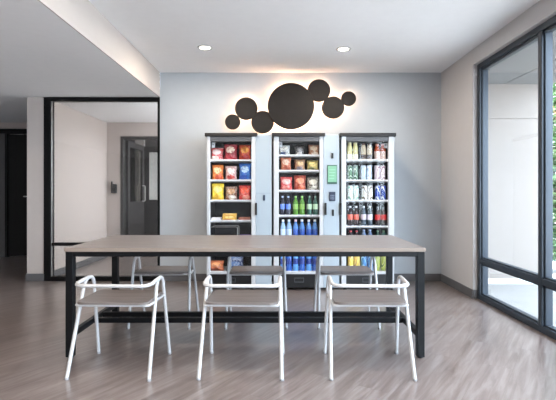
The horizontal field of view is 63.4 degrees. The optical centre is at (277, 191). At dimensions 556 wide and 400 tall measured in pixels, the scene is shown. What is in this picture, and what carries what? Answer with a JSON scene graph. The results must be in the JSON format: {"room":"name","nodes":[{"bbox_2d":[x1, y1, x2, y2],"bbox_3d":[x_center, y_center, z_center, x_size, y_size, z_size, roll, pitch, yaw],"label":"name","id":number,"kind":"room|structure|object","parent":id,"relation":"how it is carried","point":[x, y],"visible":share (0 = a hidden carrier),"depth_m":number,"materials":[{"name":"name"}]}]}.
{"room":"common room","nodes":[
{"label":"common room","id":0,"kind":"room"},
{"bbox_2d":[27,97,106,273],"bbox_3d":[-3.068,-0.037,6.740,0.222,2.330,2.080,0,0,0],"label":"wall","id":1,"kind":"structure","parent":0,"point":[80,139],"depth_m":6.32,"materials":[{"name":"paint"}]},
{"bbox_2d":[0,122,156,236],"bbox_3d":[-2.922,-0.037,7.830,4.655,2.330,0.100,0,0,0],"label":"wall","id":2,"kind":"structure","parent":0,"point":[115,130],"depth_m":7.78,"materials":[{"name":"paint"}]},
{"bbox_2d":[0,129,26,256],"bbox_3d":[-4.435,0.018,7.936,2.300,2.220,0.312,0,0,0],"label":"door","id":3,"kind":"structure","parent":2,"relation":"in","point":[13,148],"depth_m":7.83,"materials":[{"name":"wood"}]},
{"bbox_2d":[26,257,106,280],"bbox_3d":[-3.068,1.081,6.734,0.246,0.095,2.092,0,0,0],"label":"baseboard","id":4,"kind":"structure","parent":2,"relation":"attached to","point":[29,277],"depth_m":6.12,"materials":[{"name":"grey rubber"}]},
{"bbox_2d":[111,181,116,192],"bbox_3d":[-2.829,-0.079,7.742,0.105,0.205,0.075,0,0,0],"label":"card reader","id":5,"kind":"object","parent":2,"relation":"attached to","point":[113,186],"visible":1,"depth_m":7.74,"materials":[{"name":"black plastic"}]},
{"bbox_2d":[120,136,156,234],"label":"door","id":6,"kind":"structure","parent":2,"relation":"in","point":[134,211],"depth_m":7.91,"materials":[{"name":"grey metal"}]},
{"bbox_2d":[0,0,157,121],"bbox_3d":[-3.438,-1.417,2.500,3.863,0.430,13.800,0,0,0],"label":"ceiling","id":7,"kind":"structure","parent":0,"point":[41,55],"depth_m":4.49,"materials":[{"name":"paint"}]},
{"bbox_2d":[24,134,156,234],"bbox_3d":[-2.922,-0.037,9.350,4.655,2.330,0.100,0,0,0],"label":"door frame","id":8,"kind":"structure","parent":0,"point":[147,142],"depth_m":9.30,"materials":[{"name":"metal"}]},
{"bbox_2d":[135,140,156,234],"bbox_3d":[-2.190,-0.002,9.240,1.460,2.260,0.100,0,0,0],"label":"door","id":9,"kind":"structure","parent":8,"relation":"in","point":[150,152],"depth_m":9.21,"materials":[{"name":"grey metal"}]},
{"bbox_2d":[0,256,555,399],"bbox_3d":[-1.585,1.188,2.500,7.570,0.120,13.800,0,0,0],"label":"floor","id":10,"kind":"structure","parent":0,"point":[474,350],"depth_m":3.16,"materials":[{"name":"brown wood"}]},
{"bbox_2d":[64,275,170,381],"bbox_3d":[-1.013,0.838,2.918,0.527,0.580,0.474,0,0,2],"label":"armchair","id":11,"kind":"object","parent":10,"relation":"on","point":[106,297],"visible":1,"depth_m":2.83,"materials":[{"name":"white metal"}]},
{"bbox_2d":[126,257,198,328],"bbox_3d":[-0.985,0.838,3.932,0.527,0.580,0.474,0,0,0],"label":"armchair","id":12,"kind":"object","parent":10,"relation":"on","point":[146,270],"visible":0.66,"depth_m":3.83,"materials":[{"name":"white metal"}]},
{"bbox_2d":[205,133,271,289],"bbox_3d":[-0.456,0.226,5.407,0.765,1.804,0.556,0,0,0],"label":"vending machine","id":13,"kind":"object","parent":10,"relation":"on","point":[259,208],"visible":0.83,"depth_m":5.16,"materials":[{"name":"white metal"}]},
{"bbox_2d":[211,148,222,158],"bbox_3d":[-0.714,-0.439,5.279,0.147,0.156,0.094,0,0,0],"label":"snack bag","id":14,"kind":"object","parent":13,"relation":"on","point":[216,153],"visible":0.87,"depth_m":5.25,"materials":[{"name":"plastic"}]},
{"bbox_2d":[211,260,223,270],"bbox_3d":[-0.722,0.868,5.280,0.176,0.126,0.093,0,0,0],"label":"snack bag","id":15,"kind":"object","parent":13,"relation":"on","point":[216,265],"visible":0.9,"depth_m":5.25,"materials":[{"name":"plastic"}]},
{"bbox_2d":[212,183,223,199],"bbox_3d":[-0.707,0.003,5.279,0.147,0.206,0.094,0,0,0],"label":"snack bag","id":16,"kind":"object","parent":13,"relation":"on","point":[217,189],"visible":0.95,"depth_m":5.25,"materials":[{"name":"plastic"}]},
{"bbox_2d":[212,165,223,179],"bbox_3d":[-0.707,-0.222,5.280,0.135,0.190,0.094,0,0,0],"label":"snack bag","id":17,"kind":"object","parent":13,"relation":"on","point":[217,170],"visible":0.89,"depth_m":5.25,"materials":[{"name":"plastic"}]},
{"bbox_2d":[223,213,236,219],"bbox_3d":[-0.566,0.296,5.289,0.158,0.090,0.111,0,0,0],"label":"snack box","id":18,"kind":"object","parent":13,"relation":"on","point":[226,216],"visible":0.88,"depth_m":5.24,"materials":[{"name":"cardboard"}]},
{"bbox_2d":[224,144,236,158],"bbox_3d":[-0.554,-0.460,5.280,0.153,0.197,0.093,0,0,0],"label":"snack bag","id":19,"kind":"object","parent":13,"relation":"on","point":[230,150],"visible":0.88,"depth_m":5.25,"materials":[{"name":"plastic"}]},
{"bbox_2d":[225,166,236,179],"bbox_3d":[-0.552,-0.216,5.280,0.135,0.178,0.094,0,0,0],"label":"snack bag","id":20,"kind":"object","parent":13,"relation":"on","point":[230,170],"visible":0.93,"depth_m":5.25,"materials":[{"name":"plastic"}]},
{"bbox_2d":[225,186,236,199],"bbox_3d":[-0.548,0.021,5.279,0.141,0.171,0.093,0,0,0],"label":"snack bag","id":21,"kind":"object","parent":13,"relation":"on","point":[231,192],"visible":0.92,"depth_m":5.25,"materials":[{"name":"plastic"}]},
{"bbox_2d":[211,161,250,163],"bbox_3d":[-0.542,-0.357,5.432,0.493,0.008,0.426,0,0,0],"label":"shelf","id":22,"kind":"object","parent":13,"relation":"attached to","point":[212,162],"depth_m":5.39,"materials":[{"name":"white metal"}]},
{"bbox_2d":[231,257,242,267],"bbox_3d":[-0.499,0.841,5.289,0.176,0.179,0.111,0,0,0],"label":"snack bag","id":23,"kind":"object","parent":13,"relation":"on","point":[235,261],"visible":0.32,"depth_m":5.24,"materials":[{"name":"plastic"}]},
{"bbox_2d":[239,163,250,179],"bbox_3d":[-0.385,-0.231,5.279,0.141,0.207,0.093,0,0,0],"label":"snack bag","id":24,"kind":"object","parent":13,"relation":"on","point":[245,169],"visible":0.9,"depth_m":5.25,"materials":[{"name":"plastic"}]},
{"bbox_2d":[239,145,250,158],"bbox_3d":[-0.388,-0.457,5.279,0.141,0.191,0.094,0,0,0],"label":"snack bag","id":25,"kind":"object","parent":13,"relation":"on","point":[244,150],"visible":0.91,"depth_m":5.25,"materials":[{"name":"plastic"}]},
{"bbox_2d":[239,185,250,199],"bbox_3d":[-0.390,0.015,5.279,0.141,0.182,0.094,0,0,0],"label":"snack bag","id":26,"kind":"object","parent":13,"relation":"on","point":[244,191],"visible":0.94,"depth_m":5.25,"materials":[{"name":"plastic"}]},
{"bbox_2d":[196,275,284,381],"bbox_3d":[-0.222,0.838,2.918,0.527,0.580,0.474,0,0,2],"label":"armchair","id":27,"kind":"object","parent":10,"relation":"on","point":[221,297],"visible":1,"depth_m":2.80,"materials":[{"name":"white metal"}]},
{"bbox_2d":[64,235,425,357],"bbox_3d":[-0.223,0.753,3.495,2.446,0.750,0.910,0,0,0],"label":"table","id":28,"kind":"object","parent":10,"relation":"on","point":[114,246],"visible":0.89,"depth_m":3.30,"materials":[{"name":"laminate"}]},
{"bbox_2d":[224,257,287,328],"bbox_3d":[-0.185,0.838,3.932,0.527,0.580,0.474,0,0,-1],"label":"armchair","id":29,"kind":"object","parent":10,"relation":"on","point":[235,270],"visible":0.66,"depth_m":3.81,"materials":[{"name":"grey plastic"}]},
{"bbox_2d":[272,133,338,289],"bbox_3d":[0.316,0.226,5.407,0.773,1.804,0.556,0,0,0],"label":"vending machine","id":30,"kind":"object","parent":10,"relation":"on","point":[327,219],"visible":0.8,"depth_m":5.16,"materials":[{"name":"white metal"}]},
{"bbox_2d":[280,196,284,214],"bbox_3d":[0.052,0.164,5.285,0.059,0.234,0.058,0,0,0],"label":"drink bottle","id":31,"kind":"object","parent":30,"relation":"on","point":[282,203],"visible":0.91,"depth_m":5.26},
{"bbox_2d":[280,219,285,234],"bbox_3d":[0.059,0.461,5.285,0.066,0.276,0.065,0,0,0],"label":"drink bottle","id":32,"kind":"object","parent":30,"relation":"on","point":[282,227],"visible":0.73,"depth_m":5.26,"materials":[{"name":"plastic"}]},
{"bbox_2d":[279,145,289,153],"bbox_3d":[0.074,-0.482,5.280,0.129,0.128,0.092,0,0,0],"label":"snack bag","id":33,"kind":"object","parent":30,"relation":"on","point":[284,149],"visible":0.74,"depth_m":5.25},
{"bbox_2d":[280,177,291,189],"bbox_3d":[0.096,-0.092,5.280,0.141,0.168,0.094,0,0,0],"label":"snack bag","id":34,"kind":"object","parent":30,"relation":"on","point":[286,182],"visible":0.94,"depth_m":5.25,"materials":[{"name":"plastic"}]},
{"bbox_2d":[281,157,290,169],"bbox_3d":[0.092,-0.323,5.279,0.123,0.165,0.094,0,0,0],"label":"snack bag","id":35,"kind":"object","parent":30,"relation":"on","point":[285,162],"visible":0.92,"depth_m":5.25,"materials":[{"name":"plastic"}]},
{"bbox_2d":[286,196,290,214],"bbox_3d":[0.120,0.164,5.285,0.059,0.234,0.058,0,0,0],"label":"drink bottle","id":36,"kind":"object","parent":30,"relation":"on","point":[288,203],"visible":0.9,"depth_m":5.26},
{"bbox_2d":[286,257,291,270],"bbox_3d":[0.129,0.803,5.285,0.068,0.256,0.067,0,0,0],"label":"drink bottle","id":37,"kind":"object","parent":30,"relation":"on","point":[288,259],"visible":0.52,"depth_m":5.26,"materials":[{"name":"plastic"}]},
{"bbox_2d":[286,219,291,234],"bbox_3d":[0.129,0.461,5.285,0.066,0.276,0.065,0,0,0],"label":"drink bottle","id":38,"kind":"object","parent":30,"relation":"on","point":[288,227],"visible":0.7,"depth_m":5.26,"materials":[{"name":"plastic"}]},
{"bbox_2d":[293,196,297,214],"bbox_3d":[0.207,0.164,5.285,0.066,0.234,0.065,0,0,0],"label":"drink bottle","id":39,"kind":"object","parent":30,"relation":"on","point":[295,202],"visible":0.93,"depth_m":5.26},
{"bbox_2d":[293,257,297,270],"bbox_3d":[0.207,0.803,5.285,0.068,0.256,0.067,0,0,0],"label":"drink bottle","id":40,"kind":"object","parent":30,"relation":"on","point":[295,259],"visible":0.58,"depth_m":5.25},
{"bbox_2d":[293,219,297,234],"bbox_3d":[0.207,0.461,5.285,0.066,0.276,0.065,0,0,0],"label":"drink bottle","id":41,"kind":"object","parent":30,"relation":"on","point":[295,226],"visible":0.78,"depth_m":5.26,"materials":[{"name":"blue plastic"}]},
{"bbox_2d":[279,171,318,173],"bbox_3d":[0.243,-0.236,5.432,0.487,0.008,0.426,0,0,0],"label":"shelf","id":42,"kind":"object","parent":30,"relation":"attached to","point":[280,172],"depth_m":5.35,"materials":[{"name":"white metal"}]},
{"bbox_2d":[279,156,318,158],"bbox_3d":[0.243,-0.415,5.432,0.487,0.008,0.426,0,0,0],"label":"shelf","id":43,"kind":"object","parent":30,"relation":"attached to","point":[292,157],"depth_m":5.35,"materials":[{"name":"white metal"}]},
{"bbox_2d":[294,159,304,169],"bbox_3d":[0.255,-0.311,5.280,0.123,0.142,0.094,0,0,0],"label":"snack bag","id":44,"kind":"object","parent":30,"relation":"on","point":[299,164],"visible":0.91,"depth_m":5.25,"materials":[{"name":"brown plastic"}]},
{"bbox_2d":[295,146,303,153],"bbox_3d":[0.251,-0.476,5.280,0.112,0.116,0.094,0,0,0],"label":"snack bag","id":45,"kind":"object","parent":30,"relation":"on","point":[298,150],"visible":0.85,"depth_m":5.25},
{"bbox_2d":[294,175,305,189],"bbox_3d":[0.256,-0.101,5.279,0.141,0.185,0.094,0,0,0],"label":"snack bag","id":46,"kind":"object","parent":30,"relation":"on","point":[299,181],"visible":0.95,"depth_m":5.25,"materials":[{"name":"plastic"}]},
{"bbox_2d":[299,196,304,214],"bbox_3d":[0.282,0.164,5.285,0.066,0.234,0.065,0,0,0],"label":"drink bottle","id":47,"kind":"object","parent":30,"relation":"on","point":[301,203],"visible":0.93,"depth_m":5.26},
{"bbox_2d":[299,257,304,270],"bbox_3d":[0.282,0.803,5.285,0.068,0.256,0.067,0,0,0],"label":"drink bottle","id":48,"kind":"object","parent":30,"relation":"on","point":[301,259],"visible":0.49,"depth_m":5.26,"materials":[{"name":"plastic"}]},
{"bbox_2d":[299,219,304,234],"bbox_3d":[0.282,0.461,5.285,0.066,0.276,0.065,0,0,0],"label":"drink bottle","id":49,"kind":"object","parent":30,"relation":"on","point":[301,227],"visible":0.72,"depth_m":5.26,"materials":[{"name":"blue plastic"}]},
{"bbox_2d":[306,257,311,270],"bbox_3d":[0.362,0.803,5.285,0.068,0.256,0.067,0,0,0],"label":"drink bottle","id":50,"kind":"object","parent":30,"relation":"on","point":[308,259],"visible":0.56,"depth_m":5.26,"materials":[{"name":"plastic"}]},
{"bbox_2d":[306,219,311,234],"bbox_3d":[0.362,0.461,5.285,0.066,0.276,0.065,0,0,0],"label":"drink bottle","id":51,"kind":"object","parent":30,"relation":"on","point":[308,227],"visible":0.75,"depth_m":5.26,"materials":[{"name":"blue plastic"}]},
{"bbox_2d":[307,196,311,214],"bbox_3d":[0.369,0.164,5.285,0.061,0.234,0.060,0,0,0],"label":"drink bottle","id":52,"kind":"object","parent":30,"relation":"on","point":[309,202],"visible":0.94,"depth_m":5.26,"materials":[{"name":"green plastic"}]},
{"bbox_2d":[307,160,317,169],"bbox_3d":[0.406,-0.305,5.280,0.135,0.130,0.094,0,0,0],"label":"snack bag","id":53,"kind":"object","parent":30,"relation":"on","point":[311,165],"visible":0.96,"depth_m":5.25,"materials":[{"name":"plastic"}]},
{"bbox_2d":[307,177,318,189],"bbox_3d":[0.409,-0.089,5.280,0.141,0.162,0.094,0,0,0],"label":"snack bag","id":54,"kind":"object","parent":30,"relation":"on","point":[312,183],"visible":0.91,"depth_m":5.25,"materials":[{"name":"plastic"}]},
{"bbox_2d":[308,145,318,153],"bbox_3d":[0.418,-0.485,5.280,0.123,0.133,0.093,0,0,0],"label":"snack bag","id":55,"kind":"object","parent":30,"relation":"on","point":[313,149],"visible":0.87,"depth_m":5.25,"materials":[{"name":"plastic"}]},
{"bbox_2d":[312,257,316,270],"bbox_3d":[0.432,0.803,5.285,0.068,0.256,0.067,0,0,0],"label":"drink bottle","id":56,"kind":"object","parent":30,"relation":"on","point":[313,258],"visible":0.4,"depth_m":5.26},
{"bbox_2d":[312,219,317,234],"bbox_3d":[0.432,0.461,5.285,0.066,0.276,0.065,0,0,0],"label":"drink bottle","id":57,"kind":"object","parent":30,"relation":"on","point":[314,227],"visible":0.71,"depth_m":5.26,"materials":[{"name":"blue plastic"}]},
{"bbox_2d":[313,196,317,214],"bbox_3d":[0.439,0.164,5.285,0.061,0.234,0.060,0,0,0],"label":"drink bottle","id":58,"kind":"object","parent":30,"relation":"on","point":[315,202],"visible":0.94,"depth_m":5.26,"materials":[{"name":"green plastic"}]},
{"bbox_2d":[313,257,380,328],"bbox_3d":[0.585,0.838,3.932,0.527,0.580,0.474,0,0,0],"label":"armchair","id":59,"kind":"object","parent":10,"relation":"on","point":[320,270],"visible":0.68,"depth_m":3.84,"materials":[{"name":"grey plastic"}]},
{"bbox_2d":[338,133,395,289],"bbox_3d":[1.029,0.226,5.407,0.645,1.804,0.556,0,0,0],"label":"vending machine","id":60,"kind":"object","parent":10,"relation":"on","point":[387,139],"visible":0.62,"depth_m":5.22,"materials":[{"name":"white metal"}]},
{"bbox_2d":[347,142,351,158],"bbox_3d":[0.841,-0.472,5.285,0.066,0.218,0.064,0,0,0],"label":"drink bottle","id":61,"kind":"object","parent":60,"relation":"on","point":[349,147],"visible":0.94,"depth_m":5.26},
{"bbox_2d":[347,185,352,199],"bbox_3d":[0.848,0.015,5.285,0.063,0.182,0.063,0,0,-10],"label":"drink can","id":62,"kind":"object","parent":60,"relation":"on","point":[350,187],"visible":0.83,"depth_m":5.26,"materials":[{"name":"metal"}]},
{"bbox_2d":[347,165,352,179],"bbox_3d":[0.844,-0.219,5.285,0.061,0.185,0.061,0,0,34],"label":"drink can","id":63,"kind":"object","parent":60,"relation":"on","point":[349,167],"visible":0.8,"depth_m":5.26,"materials":[{"name":"green metal"}]},
{"bbox_2d":[348,206,352,225],"bbox_3d":[0.848,0.286,5.285,0.063,0.243,0.062,0,0,0],"label":"drink bottle","id":64,"kind":"object","parent":60,"relation":"on","point":[350,213],"visible":0.95,"depth_m":5.26,"materials":[{"name":"plastic"}]},
{"bbox_2d":[348,257,353,265],"bbox_3d":[0.853,0.818,5.285,0.068,0.226,0.068,0,0,17],"label":"drink can","id":65,"kind":"object","parent":60,"relation":"on","point":[350,259],"visible":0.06,"depth_m":5.26,"materials":[{"name":"metal"}]},
{"bbox_2d":[353,142,357,158],"bbox_3d":[0.909,-0.472,5.285,0.066,0.218,0.064,0,0,0],"label":"drink bottle","id":66,"kind":"object","parent":60,"relation":"on","point":[355,147],"visible":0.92,"depth_m":5.26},
{"bbox_2d":[353,165,357,179],"bbox_3d":[0.910,-0.219,5.285,0.061,0.185,0.061,0,0,-26],"label":"drink can","id":67,"kind":"object","parent":60,"relation":"on","point":[355,167],"visible":0.82,"depth_m":5.26,"materials":[{"name":"green metal"}]},
{"bbox_2d":[353,185,358,199],"bbox_3d":[0.915,0.015,5.285,0.063,0.182,0.063,0,0,3],"label":"drink can","id":68,"kind":"object","parent":60,"relation":"on","point":[355,187],"visible":0.87,"depth_m":5.26,"materials":[{"name":"metal"}]},
{"bbox_2d":[354,206,358,225],"bbox_3d":[0.918,0.286,5.285,0.063,0.243,0.062,0,0,0],"label":"drink bottle","id":69,"kind":"object","parent":60,"relation":"on","point":[356,213],"visible":0.97,"depth_m":5.26,"materials":[{"name":"plastic"}]},
{"bbox_2d":[354,257,359,265],"bbox_3d":[0.928,0.818,5.285,0.068,0.226,0.068,0,0,38],"label":"drink can","id":70,"kind":"object","parent":60,"relation":"on","point":[356,259],"visible":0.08,"depth_m":5.26,"materials":[{"name":"metal"}]},
{"bbox_2d":[361,206,365,225],"bbox_3d":[1.005,0.286,5.285,0.063,0.243,0.062,0,0,0],"label":"drink bottle","id":71,"kind":"object","parent":60,"relation":"on","point":[363,212],"visible":0.95,"depth_m":5.26,"materials":[{"name":"plastic"}]},
{"bbox_2d":[361,165,365,179],"bbox_3d":[1.003,-0.219,5.285,0.061,0.185,0.061,0,0,-22],"label":"drink can","id":72,"kind":"object","parent":60,"relation":"on","point":[363,167],"visible":0.81,"depth_m":5.26,"materials":[{"name":"metal"}]},
{"bbox_2d":[361,143,365,158],"bbox_3d":[1.003,-0.467,5.285,0.068,0.206,0.067,0,0,0],"label":"drink bottle","id":73,"kind":"object","parent":60,"relation":"on","point":[363,148],"visible":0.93,"depth_m":5.26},
{"bbox_2d":[361,257,366,265],"bbox_3d":[1.008,0.818,5.285,0.068,0.226,0.068,0,0,-21],"label":"drink can","id":74,"kind":"object","parent":60,"relation":"on","point":[363,259],"visible":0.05,"depth_m":5.26,"materials":[{"name":"metal"}]},
{"bbox_2d":[362,185,366,199],"bbox_3d":[1.015,0.015,5.285,0.063,0.182,0.063,0,0,-6],"label":"drink can","id":75,"kind":"object","parent":60,"relation":"on","point":[364,187],"visible":0.84,"depth_m":5.26,"materials":[{"name":"white metal"}]},
{"bbox_2d":[346,162,383,163],"bbox_3d":[1.025,-0.360,5.432,0.508,0.008,0.426,0,0,0],"label":"shelf","id":76,"kind":"object","parent":60,"relation":"attached to","point":[346,162],"depth_m":5.44,"materials":[{"name":"white metal"}]},
{"bbox_2d":[346,224,384,227],"bbox_3d":[1.025,0.411,5.432,0.508,0.008,0.426,0,0,0],"label":"shelf","id":77,"kind":"object","parent":60,"relation":"attached to","point":[347,226],"depth_m":5.22,"materials":[{"name":"white metal"}]},
{"bbox_2d":[346,181,386,182],"bbox_3d":[1.025,-0.122,5.432,0.508,0.008,0.426,0,0,0],"label":"shelf","id":78,"kind":"object","parent":60,"relation":"attached to","point":[346,181],"depth_m":5.26,"materials":[{"name":"white metal"}]},
{"bbox_2d":[366,165,371,179],"bbox_3d":[1.069,-0.219,5.285,0.061,0.185,0.061,0,0,-12],"label":"drink can","id":79,"kind":"object","parent":60,"relation":"on","point":[369,167],"visible":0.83,"depth_m":5.26,"materials":[{"name":"metal"}]},
{"bbox_2d":[366,143,371,158],"bbox_3d":[1.073,-0.467,5.285,0.068,0.206,0.067,0,0,0],"label":"drink bottle","id":80,"kind":"object","parent":60,"relation":"on","point":[369,148],"visible":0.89,"depth_m":5.26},
{"bbox_2d":[367,206,372,225],"bbox_3d":[1.078,0.286,5.285,0.063,0.243,0.062,0,0,0],"label":"drink bottle","id":81,"kind":"object","parent":60,"relation":"on","point":[369,213],"visible":0.93,"depth_m":5.26,"materials":[{"name":"plastic"}]},
{"bbox_2d":[367,185,372,199],"bbox_3d":[1.081,0.015,5.285,0.063,0.182,0.063,0,0,15],"label":"drink can","id":82,"kind":"object","parent":60,"relation":"on","point":[369,187],"visible":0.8,"depth_m":5.26,"materials":[{"name":"white metal"}]},
{"bbox_2d":[374,165,379,179],"bbox_3d":[1.163,-0.219,5.285,0.063,0.185,0.063,0,0,-2],"label":"drink can","id":83,"kind":"object","parent":60,"relation":"on","point":[376,167],"visible":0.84,"depth_m":5.26,"materials":[{"name":"metal"}]},
{"bbox_2d":[374,144,379,158],"bbox_3d":[1.163,-0.464,5.285,0.068,0.200,0.067,0,0,0],"label":"drink bottle","id":84,"kind":"object","parent":60,"relation":"on","point":[376,150],"visible":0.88,"depth_m":5.26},
{"bbox_2d":[375,206,379,225],"bbox_3d":[1.170,0.289,5.285,0.063,0.237,0.062,0,0,0],"label":"drink bottle","id":85,"kind":"object","parent":60,"relation":"on","point":[377,213],"visible":0.94,"depth_m":5.26,"materials":[{"name":"plastic"}]},
{"bbox_2d":[375,185,379,199],"bbox_3d":[1.170,0.015,5.285,0.063,0.182,0.063,0,0,-12],"label":"drink can","id":86,"kind":"object","parent":60,"relation":"on","point":[377,187],"visible":0.88,"depth_m":5.26,"materials":[{"name":"metal"}]},
{"bbox_2d":[375,257,379,270],"bbox_3d":[1.167,0.818,5.285,0.068,0.226,0.068,0,0,-18],"label":"drink can","id":87,"kind":"object","parent":60,"relation":"on","point":[376,258],"visible":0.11,"depth_m":5.25,"materials":[{"name":"metal"}]},
{"bbox_2d":[380,165,384,179],"bbox_3d":[1.228,-0.219,5.285,0.063,0.185,0.063,0,0,27],"label":"drink can","id":88,"kind":"object","parent":60,"relation":"on","point":[382,167],"visible":0.82,"depth_m":5.26,"materials":[{"name":"metal"}]},
{"bbox_2d":[380,185,385,199],"bbox_3d":[1.236,0.015,5.285,0.063,0.182,0.063,0,0,-16],"label":"drink can","id":89,"kind":"object","parent":60,"relation":"on","point":[383,187],"visible":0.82,"depth_m":5.26,"materials":[{"name":"metal"}]},
{"bbox_2d":[380,144,385,158],"bbox_3d":[1.231,-0.464,5.285,0.068,0.200,0.067,0,0,0],"label":"drink bottle","id":90,"kind":"object","parent":60,"relation":"on","point":[382,149],"visible":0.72,"depth_m":5.26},
{"bbox_2d":[381,206,385,225],"bbox_3d":[1.240,0.289,5.285,0.063,0.237,0.062,0,0,0],"label":"drink bottle","id":91,"kind":"object","parent":60,"relation":"on","point":[383,213],"visible":0.94,"depth_m":5.26,"materials":[{"name":"plastic"}]},
{"bbox_2d":[381,257,385,270],"bbox_3d":[1.243,0.818,5.285,0.068,0.226,0.068,0,0,17],"label":"drink can","id":92,"kind":"object","parent":60,"relation":"on","point":[383,259],"visible":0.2,"depth_m":5.25,"materials":[{"name":"metal"}]},
{"bbox_2d":[323,275,416,380],"bbox_3d":[0.572,0.838,2.918,0.527,0.580,0.474,0,0,1],"label":"armchair","id":93,"kind":"object","parent":10,"relation":"on","point":[341,298],"visible":1,"depth_m":2.82,"materials":[{"name":"grey plastic"}]},
{"bbox_2d":[160,73,440,280],"bbox_3d":[0.353,-0.192,5.760,3.695,2.640,0.120,0,0,0],"label":"wall","id":94,"kind":"structure","parent":0,"point":[192,105],"depth_m":5.70,"materials":[{"name":"paint"}]},
{"bbox_2d":[38,0,159,96],"bbox_3d":[-1.501,-1.357,0.650,0.012,0.310,10.100,0,0,0],"label":"wall","id":95,"kind":"structure","parent":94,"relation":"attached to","point":[82,16],"depth_m":3.90,"materials":[{"name":"paint"}]},
{"bbox_2d":[44,97,159,280],"bbox_3d":[-2.229,-0.036,5.740,1.469,2.328,0.100,0,0,0],"label":"window","id":96,"kind":"structure","parent":94,"relation":"in","point":[49,243],"depth_m":5.69,"materials":[{"name":"metal"}]},
{"bbox_2d":[225,114,239,129],"bbox_3d":[-0.570,-0.880,5.675,0.193,0.193,0.050,0,0,0],"label":"light","id":97,"kind":"object","parent":94,"relation":"attached to","point":[232,121],"visible":1,"depth_m":5.65,"materials":[{"name":"brown metal"}]},
{"bbox_2d":[235,97,257,119],"bbox_3d":[-0.398,-1.045,5.667,0.285,0.286,0.066,0,0,0],"label":"light","id":98,"kind":"object","parent":94,"relation":"attached to","point":[246,108],"visible":1,"depth_m":5.63,"materials":[{"name":"brown metal"}]},
{"bbox_2d":[251,111,273,133],"bbox_3d":[-0.193,-0.878,5.675,0.286,0.286,0.050,0,0,0],"label":"light","id":99,"kind":"object","parent":94,"relation":"attached to","point":[262,123],"visible":1,"depth_m":5.65,"materials":[{"name":"brown metal"}]},
{"bbox_2d":[268,83,313,128],"bbox_3d":[0.163,-1.075,5.662,0.582,0.582,0.076,0,0,0],"label":"light","id":100,"kind":"object","parent":94,"relation":"attached to","point":[290,105],"visible":1,"depth_m":5.62,"materials":[{"name":"brown metal"}]},
{"bbox_2d":[161,274,440,280],"bbox_3d":[0.296,1.081,5.694,3.541,0.095,0.012,0,0,0],"label":"baseboard","id":101,"kind":"structure","parent":94,"relation":"attached to","point":[199,277],"depth_m":5.69,"materials":[{"name":"grey rubber"}]},
{"bbox_2d":[308,79,329,101],"bbox_3d":[0.515,-1.276,5.675,0.286,0.286,0.050,0,0,0],"label":"light","id":102,"kind":"object","parent":94,"relation":"attached to","point":[319,89],"visible":1,"depth_m":5.65,"materials":[{"name":"brown metal"}]},
{"bbox_2d":[322,96,343,118],"bbox_3d":[0.690,-1.058,5.667,0.283,0.283,0.066,0,0,0],"label":"light","id":103,"kind":"object","parent":94,"relation":"attached to","point":[332,107],"visible":1,"depth_m":5.63,"materials":[{"name":"brown metal"}]},
{"bbox_2d":[341,91,355,105],"bbox_3d":[0.888,-1.174,5.675,0.188,0.188,0.050,0,0,0],"label":"light","id":104,"kind":"object","parent":94,"relation":"attached to","point":[348,98],"visible":1,"depth_m":5.65,"materials":[{"name":"brown metal"}]},
{"bbox_2d":[89,0,539,72],"bbox_3d":[0.352,-1.572,0.710,3.695,0.120,10.220,0,0,0],"label":"ceiling","id":105,"kind":"structure","parent":0,"point":[245,36],"depth_m":4.21,"materials":[{"name":"paint"}]},
{"bbox_2d":[197,45,212,49],"bbox_3d":[-0.764,-1.509,4.710,0.164,0.006,0.164,0,0,0],"label":"recessed light","id":106,"kind":"object","parent":105,"relation":"in","point":[201,47],"visible":1,"depth_m":4.71,"materials":[{"name":"white"}]},
{"bbox_2d":[336,47,350,51],"bbox_3d":[0.693,-1.509,4.760,0.164,0.006,0.164,0,0,0],"label":"recessed light","id":107,"kind":"object","parent":105,"relation":"in","point":[340,49],"visible":1,"depth_m":4.76,"materials":[{"name":"white"}]},
{"bbox_2d":[441,0,555,289],"bbox_3d":[2.146,-0.192,0.650,0.160,2.640,10.100,0,0,0],"label":"wall","id":108,"kind":"structure","parent":0,"point":[459,80],"depth_m":5.01,"materials":[{"name":"paint"}]},
{"bbox_2d":[441,274,476,298],"bbox_3d":[2.080,1.081,5.221,0.052,0.095,0.935,0,0,0],"label":"baseboard","id":109,"kind":"structure","parent":108,"relation":"attached to","point":[471,293],"depth_m":5.09,"materials":[{"name":"grey rubber"}]},
{"bbox_2d":[477,15,555,339],"bbox_3d":[2.154,-0.109,0.182,0.092,2.474,9.165,0,0,0],"label":"window","id":110,"kind":"structure","parent":108,"relation":"in","point":[545,281],"depth_m":3.67,"materials":[{"name":"metal"}]},
{"bbox_2d":[488,84,537,277],"bbox_3d":[2.815,-0.312,5.745,1.170,2.920,0.250,0,0,0],"label":"wall","id":111,"kind":"structure","parent":0,"point":[512,108],"depth_m":5.62,"materials":[{"name":"paint"}]},
{"bbox_2d":[488,278,532,283],"bbox_3d":[2.815,1.113,5.612,1.170,0.070,0.015,0,0,0],"label":"baseboard","id":112,"kind":"structure","parent":111,"relation":"attached to","point":[490,280],"depth_m":5.61,"materials":[{"name":"white"}]},
{"bbox_2d":[488,30,555,83],"bbox_3d":[2.824,-1.419,4.585,1.192,0.145,2.570,0,0,0],"label":"ceiling","id":113,"kind":"structure","parent":0,"point":[521,67],"depth_m":4.91,"materials":[{"name":"paint"}]},
{"label":"outside","id":114,"kind":"structure","parent":0,"visible":0},
{"bbox_2d":[488,253,555,326],"bbox_3d":[5.000,1.238,2.000,50.000,0.180,40.000,0,0,0],"label":"ground","id":115,"kind":"structure","parent":114,"point":[524,297],"depth_m":4.99,"materials":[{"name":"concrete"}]},
{"bbox_2d":[553,83,555,261],"bbox_3d":[4.164,-0.318,6.506,1.323,2.939,1.325,0,0,0],"label":"shrub","id":116,"kind":"object","parent":115,"relation":"on","point":[554,84],"visible":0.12,"depth_m":6.31,"materials":[{"name":"green plant"}]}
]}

